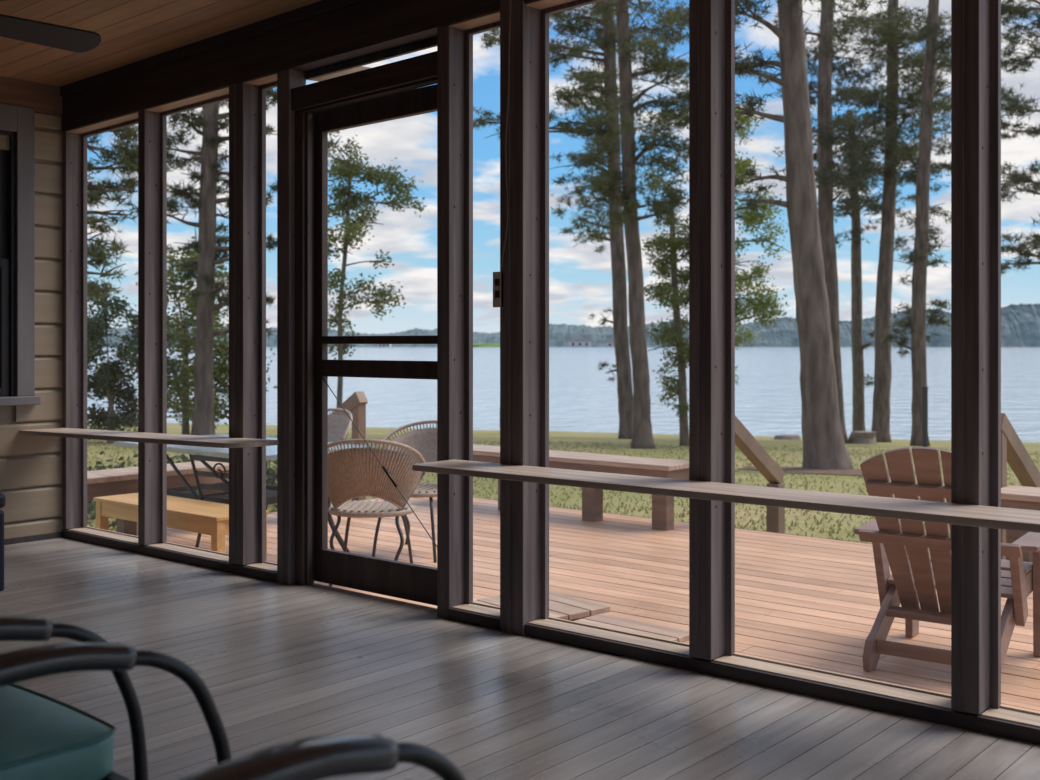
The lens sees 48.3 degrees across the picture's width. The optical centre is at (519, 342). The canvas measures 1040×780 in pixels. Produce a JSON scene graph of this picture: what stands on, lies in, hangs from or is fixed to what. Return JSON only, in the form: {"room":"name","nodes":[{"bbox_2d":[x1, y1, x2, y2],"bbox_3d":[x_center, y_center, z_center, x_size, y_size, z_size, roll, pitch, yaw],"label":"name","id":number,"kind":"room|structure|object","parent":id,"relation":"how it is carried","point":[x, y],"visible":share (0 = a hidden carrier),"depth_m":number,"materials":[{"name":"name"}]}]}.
{"room":"screened porch","nodes":[
{"label":"screened porch","id":0,"kind":"room"},
{"bbox_2d":[0,76,63,544],"bbox_3d":[-4.025,-0.200,4.523,0.132,2.700,4.910,0,0,40],"label":"wall","id":1,"kind":"structure","parent":0,"point":[31,466],"depth_m":6.19,"materials":[{"name":"beige paint"}]},
{"bbox_2d":[0,103,40,405],"bbox_3d":[-2.958,-0.458,5.739,0.150,1.565,1.145,0,0,40],"label":"window","id":2,"kind":"structure","parent":1,"relation":"in","point":[17,164],"depth_m":6.07,"materials":[{"name":"wood"}]},
{"bbox_2d":[0,0,321,86],"bbox_3d":[-0.059,-1.566,1.293,10.360,0.374,5.398,0,0,40],"label":"ceiling","id":3,"kind":"structure","parent":0,"point":[130,31],"depth_m":5.17,"materials":[{"name":"brown wood"}]},
{"bbox_2d":[0,0,100,52],"bbox_3d":[-1.990,-1.230,3.792,1.341,0.400,1.297,0,0,40],"label":"ceiling fan","id":4,"kind":"object","parent":3,"relation":"hanging from","point":[22,29],"visible":1,"depth_m":4.13,"materials":[{"name":"brown metal"}]},
{"bbox_2d":[0,537,1039,779],"bbox_3d":[-0.159,1.100,1.241,10.354,0.100,4.890,0,0,40],"label":"floor","id":5,"kind":"structure","parent":0,"point":[279,663],"depth_m":3.41,"materials":[{"name":"grey wood"}]},
{"bbox_2d":[0,493,4,591],"bbox_3d":[-2.494,0.835,4.826,0.600,0.430,0.440,0,0,40],"label":"storage ottoman","id":6,"kind":"object","parent":5,"relation":"on","point":[2,496],"visible":1,"depth_m":4.79,"materials":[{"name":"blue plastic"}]},
{"bbox_2d":[0,615,147,779],"bbox_3d":[-1.093,0.554,1.693,0.590,0.990,0.897,0,0,41],"label":"porch chair","id":7,"kind":"object","parent":5,"relation":"on","point":[41,738],"visible":0.94,"depth_m":1.82,"materials":[{"name":"metal"}]},
{"bbox_2d":[0,685,112,779],"bbox_3d":[-1.006,0.651,1.793,0.455,0.102,0.620,0,0,41],"label":"cushion","id":8,"kind":"object","parent":7,"relation":"on","point":[41,738],"depth_m":1.83,"materials":[{"name":"teal fabric"}]},
{"bbox_2d":[0,642,465,779],"bbox_3d":[-0.528,0.554,1.187,0.590,0.990,0.897,0,0,43],"label":"porch chair","id":9,"kind":"object","parent":5,"relation":"on","point":[326,756],"visible":1,"depth_m":1.24,"materials":[{"name":"metal"}]},
{"bbox_2d":[60,0,1039,744],"bbox_3d":[1.424,-0.290,3.030,10.138,2.678,0.125,0,0,40],"label":"frame","id":10,"kind":"structure","parent":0,"point":[291,44],"depth_m":4.21,"materials":[{"name":"brown wood"}]},
{"bbox_2d":[66,111,137,537],"bbox_3d":[-2.141,-0.077,6.062,0.704,2.165,0.109,0,0,40],"label":"window","id":11,"kind":"structure","parent":10,"relation":"in","point":[130,119],"depth_m":6.30,"materials":[{"name":"brown wood"}]},
{"bbox_2d":[20,428,278,447],"bbox_3d":[-1.842,0.452,5.577,1.862,0.056,0.239,0,0,40],"label":"ledge shelf","id":12,"kind":"object","parent":10,"relation":"attached to","point":[143,437],"visible":1,"depth_m":5.38,"materials":[{"name":"grey wood"}]},
{"bbox_2d":[145,86,228,555],"bbox_3d":[-1.561,-0.086,5.572,0.697,2.183,0.109,0,0,40],"label":"window","id":13,"kind":"structure","parent":10,"relation":"in","point":[222,94],"depth_m":5.81,"materials":[{"name":"brown wood"}]},
{"bbox_2d":[243,73,276,564],"bbox_3d":[-1.121,-0.090,5.200,0.244,2.191,0.109,0,0,40],"label":"window","id":14,"kind":"structure","parent":10,"relation":"in","point":[266,82],"depth_m":5.30,"materials":[{"name":"brown wood"}]},
{"bbox_2d":[311,66,369,80],"bbox_3d":[-0.794,-1.235,5.337,0.040,0.120,0.500,0,0,40],"label":"trim","id":15,"kind":"structure","parent":10,"relation":"attached to","point":[360,68],"depth_m":5.28,"materials":[{"name":"brown wood"}]},
{"bbox_2d":[291,37,436,584],"bbox_3d":[-0.622,-0.080,4.781,0.894,2.258,0.095,0,0,40],"label":"trim","id":16,"kind":"structure","parent":10,"relation":"attached to","point":[419,71],"depth_m":5.02,"materials":[{"name":"brown wood"}]},
{"bbox_2d":[312,84,436,605],"bbox_3d":[-0.585,0.006,4.816,1.001,2.069,0.050,0,0,40],"label":"door","id":17,"kind":"structure","parent":10,"relation":"in","point":[403,580],"depth_m":4.94,"materials":[{"name":"brown wood"}]},
{"bbox_2d":[449,11,499,608],"bbox_3d":[-0.131,-0.106,4.363,0.267,2.222,0.109,0,0,40],"label":"window","id":18,"kind":"structure","parent":10,"relation":"in","point":[491,21],"depth_m":4.46,"materials":[{"name":"brown wood"}]},
{"bbox_2d":[493,272,502,306],"bbox_3d":[-0.061,-0.195,4.244,0.054,0.130,0.067,0,0,40],"label":"outlet box","id":19,"kind":"object","parent":10,"relation":"attached to","point":[497,287],"visible":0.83,"depth_m":4.22,"materials":[{"name":"grey metal"}]},
{"bbox_2d":[495,279,499,285],"bbox_3d":[-0.083,-0.221,4.221,0.022,0.026,0.004,0,0,40],"label":"receptacle","id":20,"kind":"object","parent":19,"relation":"attached to","point":[497,281],"depth_m":4.22,"materials":[{"name":"black plastic"}]},
{"bbox_2d":[495,291,499,297],"bbox_3d":[-0.083,-0.178,4.221,0.022,0.026,0.004,0,0,40],"label":"receptacle","id":21,"kind":"object","parent":19,"relation":"attached to","point":[497,293],"depth_m":4.22,"materials":[{"name":"black plastic"}]},
{"bbox_2d":[501,0,511,268],"bbox_3d":[-0.053,-0.858,4.192,0.015,1.199,0.067,0,0,-36],"label":"electrical cable","id":22,"kind":"object","parent":10,"relation":"attached to","point":[510,0],"visible":1,"depth_m":4.18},
{"bbox_2d":[525,0,688,645],"bbox_3d":[0.317,-0.116,3.984,0.687,2.241,0.109,0,0,40],"label":"window","id":23,"kind":"structure","parent":10,"relation":"in","point":[547,7],"depth_m":4.22,"materials":[{"name":"brown wood"}]},
{"bbox_2d":[412,459,1039,532],"bbox_3d":[2.428,0.447,1.967,7.212,0.030,0.239,0,0,40],"label":"ledge shelf","id":24,"kind":"object","parent":10,"relation":"attached to","point":[1025,520],"visible":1,"depth_m":3.38,"materials":[{"name":"grey wood"}]},
{"bbox_2d":[725,0,950,697],"bbox_3d":[0.929,-0.125,3.466,0.756,2.261,0.109,0,0,40],"label":"window","id":25,"kind":"structure","parent":10,"relation":"in","point":[729,4],"depth_m":3.73,"materials":[{"name":"brown wood"}]},
{"bbox_2d":[990,0,1039,715],"bbox_3d":[1.591,-0.136,2.907,0.824,2.282,0.109,0,0,40],"label":"window","id":26,"kind":"structure","parent":10,"relation":"in","point":[995,5],"depth_m":3.19,"materials":[{"name":"brown wood"}]},
{"label":"outside","id":27,"kind":"structure","parent":0,"visible":0},
{"bbox_2d":[473,343,499,346],"bbox_3d":[-35.426,2.500,1141.406,31.832,5.100,28.463,0,0,40],"label":"lawn","id":28,"kind":"structure","parent":27,"point":[474,344],"depth_m":1136.38,"materials":[{"name":"green plant"}]},
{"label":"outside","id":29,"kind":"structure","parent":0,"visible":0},
{"bbox_2d":[98,303,1039,346],"bbox_3d":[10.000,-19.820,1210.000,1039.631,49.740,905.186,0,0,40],"label":"hills","id":30,"kind":"structure","parent":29,"point":[1020,324],"depth_m":1163.90,"materials":[{"name":"green plant"}]},
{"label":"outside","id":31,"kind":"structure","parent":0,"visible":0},
{"bbox_2d":[87,347,1039,441],"bbox_3d":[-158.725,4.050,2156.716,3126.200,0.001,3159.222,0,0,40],"label":"lake","id":32,"kind":"structure","parent":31,"point":[767,389],"depth_m":100.96,"materials":[{"name":"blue liquid"}]},
{"bbox_2d":[378,344,390,346],"bbox_3d":[-132.000,0.450,1130.000,13.200,7.200,14.000,0,0,0],"label":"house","id":33,"kind":"structure","parent":32,"relation":"on","point":[379,345],"depth_m":1123.96,"materials":[{"name":"white"}]},
{"bbox_2d":[567,338,591,346],"bbox_3d":[58.000,-0.300,1128.000,23.200,8.700,14.000,0,0,0],"label":"house","id":34,"kind":"structure","parent":32,"relation":"on","point":[572,342],"depth_m":1122.05,"materials":[{"name":"white"}]},
{"bbox_2d":[605,339,613,346],"bbox_3d":[92.000,0.200,1130.000,17.200,7.700,14.000,0,0,0],"label":"house","id":35,"kind":"structure","parent":32,"relation":"on","point":[609,342],"depth_m":1123.96,"materials":[{"name":"white"}]},
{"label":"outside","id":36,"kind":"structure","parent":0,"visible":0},
{"bbox_2d":[87,421,1039,549],"bbox_3d":[0.300,3.777,29.050,129.358,4.462,128.119,0,0,40],"label":"lawn","id":37,"kind":"structure","parent":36,"point":[555,437],"depth_m":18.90,"materials":[{"name":"green plant"}]},
{"bbox_2d":[87,500,95,527],"label":"plants","id":38,"kind":"object","parent":37,"relation":"on","point":[90,505],"depth_m":9.54,"materials":[{"name":"green plant"}]},
{"bbox_2d":[87,451,137,470],"label":"plants","id":39,"kind":"object","parent":37,"relation":"on","point":[129,463],"depth_m":11.16,"materials":[{"name":"green plant"}]},
{"bbox_2d":[109,517,116,530],"label":"plants","id":40,"kind":"object","parent":37,"relation":"on","point":[113,524],"depth_m":9.75,"materials":[{"name":"green plant"}]},
{"bbox_2d":[87,125,173,304],"bbox_3d":[-7.535,-5.200,19.795,7.625,14.448,6.460,0,0,16],"label":"pine tree","id":41,"kind":"object","parent":37,"relation":"on","point":[95,189],"visible":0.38,"depth_m":19.92,"materials":[{"name":"green plant"}]},
{"bbox_2d":[87,275,185,442],"bbox_3d":[-9.256,0.387,26.915,3.356,4.018,3.447,0,0,-32],"label":"tree","id":42,"kind":"object","parent":37,"relation":"on","point":[107,382],"visible":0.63,"depth_m":26.88,"materials":[{"name":"green plant"}]},
{"bbox_2d":[167,454,198,463],"label":"plants","id":43,"kind":"object","parent":37,"relation":"on","point":[183,457],"depth_m":11.68,"materials":[{"name":"green plant"}]},
{"bbox_2d":[134,236,276,434],"bbox_3d":[-8.421,-0.159,31.166,3.572,5.620,4.143,0,0,-38],"label":"tree","id":44,"kind":"object","parent":37,"relation":"on","point":[220,365],"visible":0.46,"depth_m":30.73,"materials":[{"name":"green plant"}]},
{"bbox_2d":[137,87,276,434],"bbox_3d":[-7.810,-5.564,26.895,7.226,16.000,6.112,0,0,40],"label":"pine tree","id":45,"kind":"object","parent":37,"relation":"on","point":[203,423],"visible":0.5,"depth_m":26.84,"materials":[{"name":"green plant"}]},
{"bbox_2d":[266,460,276,491],"label":"plants","id":46,"kind":"object","parent":37,"relation":"on","point":[270,472],"depth_m":11.52,"materials":[{"name":"green plant"}]},
{"bbox_2d":[330,391,367,500],"bbox_3d":[-1.806,1.040,10.563,1.139,1.224,0.110,0,0,40],"label":"stair handrail","id":47,"kind":"object","parent":37,"relation":"on","point":[356,403],"visible":0.34,"depth_m":10.21,"materials":[{"name":"brown wood"}]},
{"bbox_2d":[328,130,427,407],"bbox_3d":[-3.764,-1.391,27.166,2.694,7.746,2.887,0,0,-34],"label":"tree","id":48,"kind":"object","parent":37,"relation":"on","point":[344,168],"visible":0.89,"depth_m":26.91,"materials":[{"name":"green plant"}]},
{"bbox_2d":[473,0,688,438],"bbox_3d":[2.238,-8.112,41.484,7.752,23.178,7.192,0,0,40],"label":"pine tree","id":49,"kind":"object","parent":37,"relation":"on","point":[606,36],"visible":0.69,"depth_m":40.80,"materials":[{"name":"green plant"}]},
{"bbox_2d":[549,0,688,448],"bbox_3d":[2.577,-6.716,30.630,6.965,19.142,6.682,0,0,40],"label":"pine tree","id":50,"kind":"object","parent":37,"relation":"on","point":[642,436],"visible":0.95,"depth_m":30.29,"materials":[{"name":"green plant"}]},
{"bbox_2d":[269,497,1005,559],"bbox_3d":[2.905,1.476,4.717,13.655,0.188,4.355,0,0,40],"label":"frame","id":51,"kind":"object","parent":37,"relation":"on","point":[473,497],"visible":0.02,"depth_m":8.92,"materials":[{"name":"wood"}]},
{"bbox_2d":[167,497,1039,711],"bbox_3d":[2.910,1.394,4.696,13.617,0.028,4.311,0,0,40],"label":"deck","id":52,"kind":"object","parent":51,"relation":"on","point":[811,602],"visible":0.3,"depth_m":6.71,"materials":[{"name":"brown wood"}]},
{"bbox_2d":[87,461,228,535],"bbox_3d":[-2.732,1.139,8.137,0.434,0.483,1.800,0,0,40],"label":"bench","id":53,"kind":"object","parent":52,"relation":"on","point":[118,481],"visible":0.14,"depth_m":8.14,"materials":[{"name":"brown wood"}]},
{"bbox_2d":[93,493,268,560],"bbox_3d":[-1.981,1.155,6.710,1.250,0.450,0.350,0,0,40],"label":"bench","id":54,"kind":"object","parent":52,"relation":"on","point":[186,514],"visible":0.45,"depth_m":6.51,"materials":[{"name":"yellow wood"}]},
{"bbox_2d":[189,453,276,547],"bbox_3d":[-1.697,1.030,7.205,0.482,0.706,0.550,0,0,32],"label":"metal chair","id":55,"kind":"object","parent":52,"relation":"on","point":[270,495],"visible":0.34,"depth_m":7.08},
{"bbox_2d":[113,434,374,551],"bbox_3d":[-1.815,1.018,7.572,1.580,0.720,0.930,0,0,40],"label":"patio table","id":56,"kind":"object","parent":52,"relation":"on","point":[271,451],"visible":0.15,"depth_m":7.39,"materials":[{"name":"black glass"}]},
{"bbox_2d":[266,408,352,509],"bbox_3d":[-1.642,0.957,9.144,0.647,0.856,0.646,0,0,30],"label":"wicker chair","id":57,"kind":"object","parent":52,"relation":"on","point":[339,426],"visible":0.25,"depth_m":9.34,"materials":[{"name":"grey wicker"}]},
{"bbox_2d":[328,439,425,586],"bbox_3d":[-0.863,0.957,6.711,0.647,0.856,0.646,0,0,0],"label":"wicker chair","id":58,"kind":"object","parent":52,"relation":"on","point":[355,472],"visible":0.84,"depth_m":6.52,"materials":[{"name":"beige wicker"}]},
{"bbox_2d":[372,420,436,561],"bbox_3d":[-0.654,0.957,7.649,0.647,0.856,0.646,0,0,15],"label":"wicker chair","id":59,"kind":"object","parent":52,"relation":"on","point":[424,440],"visible":0.3,"depth_m":7.88,"materials":[{"name":"beige wicker"}]},
{"bbox_2d":[473,591,609,620],"bbox_3d":[0.047,1.215,4.651,0.454,0.330,0.440,0,0,-40],"label":"footstool","id":60,"kind":"object","parent":52,"relation":"on","point":[561,606],"visible":0.28,"depth_m":4.62,"materials":[{"name":"brown wood"}]},
{"bbox_2d":[473,444,688,530],"bbox_3d":[0.277,1.139,9.404,2.480,0.483,0.434,0,0,40],"label":"bench","id":61,"kind":"object","parent":52,"relation":"on","point":[592,499],"visible":0.4,"depth_m":8.88,"materials":[{"name":"brown wood"}]},
{"bbox_2d":[544,614,688,656],"bbox_3d":[0.324,1.215,4.189,0.440,0.330,0.454,0,0,42],"label":"footstool","id":62,"kind":"object","parent":52,"relation":"on","point":[602,620],"visible":0.19,"depth_m":4.28,"materials":[{"name":"brown wood"}]},
{"bbox_2d":[854,447,1039,671],"bbox_3d":[1.897,0.901,5.055,0.810,0.957,0.869,0,0,36],"label":"chair","id":63,"kind":"object","parent":52,"relation":"on","point":[902,545],"visible":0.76,"depth_m":4.89,"materials":[{"name":"brown wood"}]},
{"bbox_2d":[1001,485,1039,562],"bbox_3d":[5.989,1.139,4.574,7.960,0.483,0.434,0,0,40],"label":"bench","id":64,"kind":"object","parent":52,"relation":"on","point":[1017,497],"visible":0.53,"depth_m":6.90,"materials":[{"name":"brown wood"}]},
{"bbox_2d":[636,165,688,445],"bbox_3d":[4.633,-1.145,34.349,2.823,8.467,3.233,0,0,-20],"label":"tree","id":65,"kind":"object","parent":37,"relation":"on","point":[673,334],"visible":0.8,"depth_m":33.84,"materials":[{"name":"green plant"}]},
{"bbox_2d":[735,416,784,533],"bbox_3d":[1.799,1.049,9.139,0.116,1.198,1.052,0,0,40],"label":"stair handrail","id":66,"kind":"object","parent":37,"relation":"on","point":[748,445],"visible":0.36,"depth_m":9.32,"materials":[{"name":"brown wood"}]},
{"bbox_2d":[735,94,792,384],"bbox_3d":[6.407,-1.871,32.744,2.586,9.813,3.296,0,0,24],"label":"tree","id":67,"kind":"object","parent":37,"relation":"on","point":[749,219],"visible":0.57,"depth_m":32.70,"materials":[{"name":"green plant"}]},
{"bbox_2d":[774,435,799,439],"bbox_3d":[10.130,3.642,44.005,1.081,0.260,1.143,0,0,6],"label":"tree stump","id":68,"kind":"object","parent":37,"relation":"on","point":[778,437],"visible":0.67,"depth_m":43.75,"materials":[{"name":"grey wood"}]},
{"bbox_2d":[675,0,929,469],"bbox_3d":[3.744,-5.518,19.593,7.155,15.570,6.837,0,0,38],"label":"pine tree","id":69,"kind":"object","parent":37,"relation":"on","point":[824,447],"visible":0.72,"depth_m":19.18,"materials":[{"name":"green plant"}]},
{"bbox_2d":[737,466,915,474],"bbox_3d":[5.029,2.142,19.449,3.147,0.173,2.445,0,0,40],"label":"straw","id":70,"kind":"object","parent":37,"relation":"on","point":[784,468],"visible":0.38,"depth_m":18.82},
{"bbox_2d":[771,0,918,443],"bbox_3d":[10.492,-8.331,40.460,7.803,23.749,6.223,0,0,15],"label":"pine tree","id":71,"kind":"object","parent":37,"relation":"on","point":[825,132],"visible":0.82,"depth_m":39.77,"materials":[{"name":"green plant"}]},
{"bbox_2d":[775,109,916,430],"bbox_3d":[12.496,-2.555,43.595,5.768,12.699,5.497,0,0,40],"label":"pine tree","id":72,"kind":"object","parent":37,"relation":"on","point":[858,414],"visible":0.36,"depth_m":43.80,"materials":[{"name":"green plant"}]},
{"bbox_2d":[848,431,876,443],"bbox_3d":[11.864,3.321,39.994,1.033,0.520,1.068,0,0,2],"label":"tree stump","id":73,"kind":"object","parent":37,"relation":"on","point":[856,437],"visible":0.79,"depth_m":39.71,"materials":[{"name":"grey wood"}]},
{"bbox_2d":[833,0,950,441],"bbox_3d":[14.313,-8.384,43.010,7.003,24.279,7.561,0,0,21],"label":"pine tree","id":74,"kind":"object","parent":37,"relation":"on","point":[889,35],"visible":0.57,"depth_m":42.69,"materials":[{"name":"green plant"}]},
{"bbox_2d":[922,387,927,446],"bbox_3d":[8.386,1.751,24.000,0.129,1.680,0.129,0,0,-27],"label":"marker stake","id":75,"kind":"object","parent":37,"relation":"on","point":[924,389],"visible":0.83,"depth_m":23.95,"materials":[{"name":"grey wood"}]},
{"bbox_2d":[877,0,1002,445],"bbox_3d":[13.844,-7.792,37.321,8.057,22.467,5.903,0,0,40],"label":"pine tree","id":76,"kind":"object","parent":37,"relation":"on","point":[918,258],"visible":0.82,"depth_m":37.86,"materials":[{"name":"green plant"}]},
{"bbox_2d":[1001,413,1039,558],"bbox_3d":[3.375,1.049,7.806,0.116,1.198,1.052,0,0,40],"label":"stair handrail","id":77,"kind":"object","parent":37,"relation":"on","point":[1013,451],"visible":0.22,"depth_m":7.62,"materials":[{"name":"brown wood"}]},
{"bbox_2d":[1001,0,1039,277],"bbox_3d":[15.161,-6.690,32.267,7.307,19.643,6.549,0,0,40],"label":"pine tree","id":78,"kind":"object","parent":37,"relation":"on","point":[1014,105],"visible":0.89,"depth_m":31.82,"materials":[{"name":"green plant"}]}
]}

